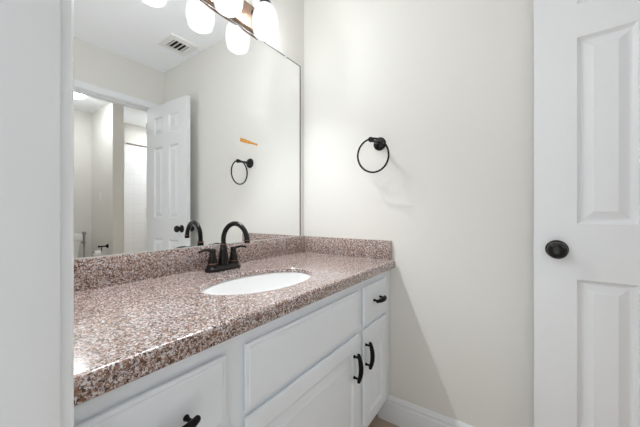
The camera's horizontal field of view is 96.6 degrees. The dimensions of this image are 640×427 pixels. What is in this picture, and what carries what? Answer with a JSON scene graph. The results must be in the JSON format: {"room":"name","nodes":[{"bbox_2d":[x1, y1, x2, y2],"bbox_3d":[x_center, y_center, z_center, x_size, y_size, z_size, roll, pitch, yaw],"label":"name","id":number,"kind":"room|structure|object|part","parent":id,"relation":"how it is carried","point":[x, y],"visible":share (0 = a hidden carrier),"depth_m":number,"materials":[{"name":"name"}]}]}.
{"room":"bathroom","nodes":[
{"label":"bathroom","id":0,"kind":"room"},
{"bbox_2d":[245,0,303,235],"bbox_3d":[-0.522,-0.156,1.288,0.120,2.440,1.542,0,0,35],"label":"wall","id":1,"kind":"structure","parent":0,"point":[289,40],"depth_m":1.71,"materials":[{"name":"white paint"}]},
{"bbox_2d":[74,0,300,258],"bbox_3d":[-0.478,-0.389,1.239,0.009,1.052,1.256,0,0,35],"label":"mirror","id":2,"kind":"object","parent":1,"relation":"attached to","point":[166,92],"visible":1,"depth_m":1.12,"materials":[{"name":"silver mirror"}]},
{"bbox_2d":[240,138,256,145],"bbox_3d":[-0.353,-0.357,1.418,0.001,0.019,0.110,0,0,35],"label":"sticker","id":3,"kind":"object","parent":2,"relation":"attached to","point":[241,139],"visible":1,"depth_m":1.40,"materials":[{"name":"orange paper"}]},
{"bbox_2d":[74,236,304,291],"bbox_3d":[-0.464,0.185,1.248,0.019,0.096,1.308,0,0,35],"label":"backsplash","id":4,"kind":"structure","parent":1,"relation":"attached to","point":[95,272],"depth_m":1.05,"materials":[{"name":"stone"}]},
{"bbox_2d":[204,0,278,41],"bbox_3d":[-0.402,-0.947,1.209,0.167,0.177,0.556,0,0,35],"label":"vanity light","id":5,"kind":"object","parent":1,"relation":"attached to","point":[261,20],"visible":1,"depth_m":1.32,"materials":[{"name":"white glass"}]},
{"bbox_3d":[-0.385,-0.929,1.197,0.126,0.141,0.126,0,0,35],"label":"lamp shade","id":6,"kind":"part","parent":5,"relation":"part of","materials":[{"name":"white glass"}]},
{"bbox_3d":[-0.458,-0.967,1.248,0.030,0.118,0.556,0,0,35],"label":"plate","id":7,"kind":"part","parent":5,"relation":"part of","materials":[{"name":"brown metal"}]},
{"bbox_3d":[-0.263,-0.929,1.372,0.126,0.141,0.126,0,0,35],"label":"lamp shade","id":8,"kind":"part","parent":5,"relation":"part of","materials":[{"name":"white glass"}]},
{"bbox_2d":[368,415,398,426],"bbox_3d":[1.391,1.089,0.598,4.050,0.050,3.170,0,0,35],"label":"floor","id":9,"kind":"structure","parent":0,"point":[376,422],"depth_m":1.45,"materials":[{"name":"brown tile"}]},
{"bbox_2d":[74,270,389,426],"bbox_3d":[-0.219,0.669,1.077,0.615,0.790,1.309,0,0,35],"label":"vanity cabinet","id":10,"kind":"object","parent":9,"relation":"on","point":[325,362],"visible":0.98,"depth_m":0.79,"materials":[{"name":"white paint"}]},
{"bbox_3d":[-0.292,0.388,0.519,0.016,0.152,0.283,0,0,35],"label":"drawer","id":11,"kind":"part","parent":10,"relation":"part of","materials":[{"name":"white paint"}]},
{"bbox_3d":[-0.261,0.394,0.513,0.041,0.019,0.100,0,0,35],"label":"pull handle","id":12,"kind":"part","parent":10,"relation":"part of","materials":[{"name":"black metal"}]},
{"bbox_2d":[74,236,394,406],"bbox_3d":[-0.231,0.205,1.085,0.588,0.136,1.308,0,0,35],"label":"countertop","id":13,"kind":"structure","parent":10,"relation":"on","point":[137,315],"depth_m":0.81,"materials":[{"name":"stone"}]},
{"bbox_2d":[198,221,249,272],"bbox_3d":[-0.385,0.132,1.197,0.196,0.204,0.176,0,0,-8],"label":"faucet","id":14,"kind":"object","parent":13,"relation":"on","point":[223,264],"visible":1,"depth_m":1.18,"materials":[{"name":"black metal"}]},
{"bbox_3d":[-0.452,0.147,1.127,0.010,0.018,0.066,0,0,30],"label":"lever","id":15,"kind":"part","parent":14,"relation":"part of","materials":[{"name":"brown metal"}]},
{"bbox_3d":[-0.435,0.176,1.156,0.043,0.070,0.043,0,0,35],"label":"handle","id":16,"kind":"part","parent":14,"relation":"part of","materials":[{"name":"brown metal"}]},
{"bbox_3d":[-0.406,0.222,1.198,0.057,0.023,0.165,0,0,35],"label":"plate","id":17,"kind":"part","parent":14,"relation":"part of","materials":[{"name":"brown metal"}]},
{"bbox_3d":[-0.357,0.120,1.164,0.165,0.181,0.047,0,0,35],"label":"spout","id":18,"kind":"part","parent":14,"relation":"part of","materials":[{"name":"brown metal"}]},
{"bbox_3d":[-0.376,0.176,1.240,0.043,0.070,0.043,0,0,35],"label":"handle","id":19,"kind":"part","parent":14,"relation":"part of","materials":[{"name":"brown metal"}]},
{"bbox_2d":[202,272,310,294],"bbox_3d":[-0.208,0.330,1.027,0.339,0.156,0.508,0,0,35],"label":"sink","id":20,"kind":"object","parent":13,"relation":"in","point":[268,281],"visible":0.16,"depth_m":1.17,"materials":[{"name":"white ceramic"}]},
{"bbox_3d":[-0.011,0.701,0.923,0.015,0.427,0.589,0,0,35],"label":"door","id":21,"kind":"part","parent":10,"relation":"part of","materials":[{"name":"white paint"}]},
{"bbox_3d":[0.149,0.599,1.106,0.041,0.116,0.019,0,0,35],"label":"pull handle","id":22,"kind":"part","parent":10,"relation":"part of","materials":[{"name":"black metal"}]},
{"bbox_3d":[0.209,0.592,1.192,0.041,0.116,0.019,0,0,35],"label":"pull handle","id":23,"kind":"part","parent":10,"relation":"part of","materials":[{"name":"black metal"}]},
{"bbox_3d":[0.250,0.391,1.298,0.016,0.163,0.244,0,0,35],"label":"drawer","id":24,"kind":"part","parent":10,"relation":"part of","materials":[{"name":"white paint"}]},
{"bbox_3d":[0.249,0.701,1.298,0.015,0.427,0.244,0,0,35],"label":"door","id":25,"kind":"part","parent":10,"relation":"part of","materials":[{"name":"white paint"}]},
{"bbox_3d":[0.275,0.383,1.285,0.041,0.019,0.100,0,0,35],"label":"pull handle","id":26,"kind":"part","parent":10,"relation":"part of","materials":[{"name":"black metal"}]},
{"bbox_2d":[304,0,533,426],"bbox_3d":[0.650,-0.156,1.341,1.745,2.440,0.116,0,0,35],"label":"wall","id":27,"kind":"structure","parent":0,"point":[448,85],"depth_m":1.33,"materials":[{"name":"white paint"}]},
{"bbox_2d":[357,137,389,172],"bbox_3d":[0.283,-0.303,1.449,0.174,0.198,0.126,0,0,35],"label":"towel ring","id":28,"kind":"object","parent":27,"relation":"attached to","point":[379,144],"visible":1,"depth_m":1.44,"materials":[{"name":"black metal"}]},
{"bbox_3d":[0.274,-0.368,1.444,0.028,0.028,0.108,0,0,35],"label":"post","id":29,"kind":"part","parent":28,"relation":"part of","materials":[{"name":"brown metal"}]},
{"bbox_2d":[378,395,472,426],"bbox_3d":[0.818,0.999,1.144,1.245,0.130,0.015,0,0,35],"label":"baseboard","id":30,"kind":"structure","parent":27,"relation":"attached to","point":[399,412],"depth_m":1.40,"materials":[{"name":"white paint"}]},
{"bbox_3d":[-0.164,-0.156,0.170,1.745,2.440,0.116,0,0,35],"label":"wall","id":31,"kind":"structure","parent":0,"visible":0},
{"bbox_2d":[0,0,73,426],"bbox_3d":[-0.029,0.008,0.086,0.888,2.113,0.133,0,0,35],"label":"door frame","id":32,"kind":"structure","parent":31,"relation":"attached to","point":[29,29],"depth_m":0.33,"materials":[{"name":"white paint"}]},
{"bbox_2d":[534,0,639,426],"bbox_3d":[1.046,0.037,0.881,0.619,2.034,0.166,0,0,35],"label":"door","id":33,"kind":"structure","parent":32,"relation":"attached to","point":[587,52],"depth_m":0.96,"materials":[{"name":"white paint"}]},
{"bbox_3d":[0.810,0.124,0.975,0.057,0.057,0.050,0,0,35],"label":"knob","id":34,"kind":"part","parent":33,"relation":"part of","materials":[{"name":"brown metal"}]}
]}

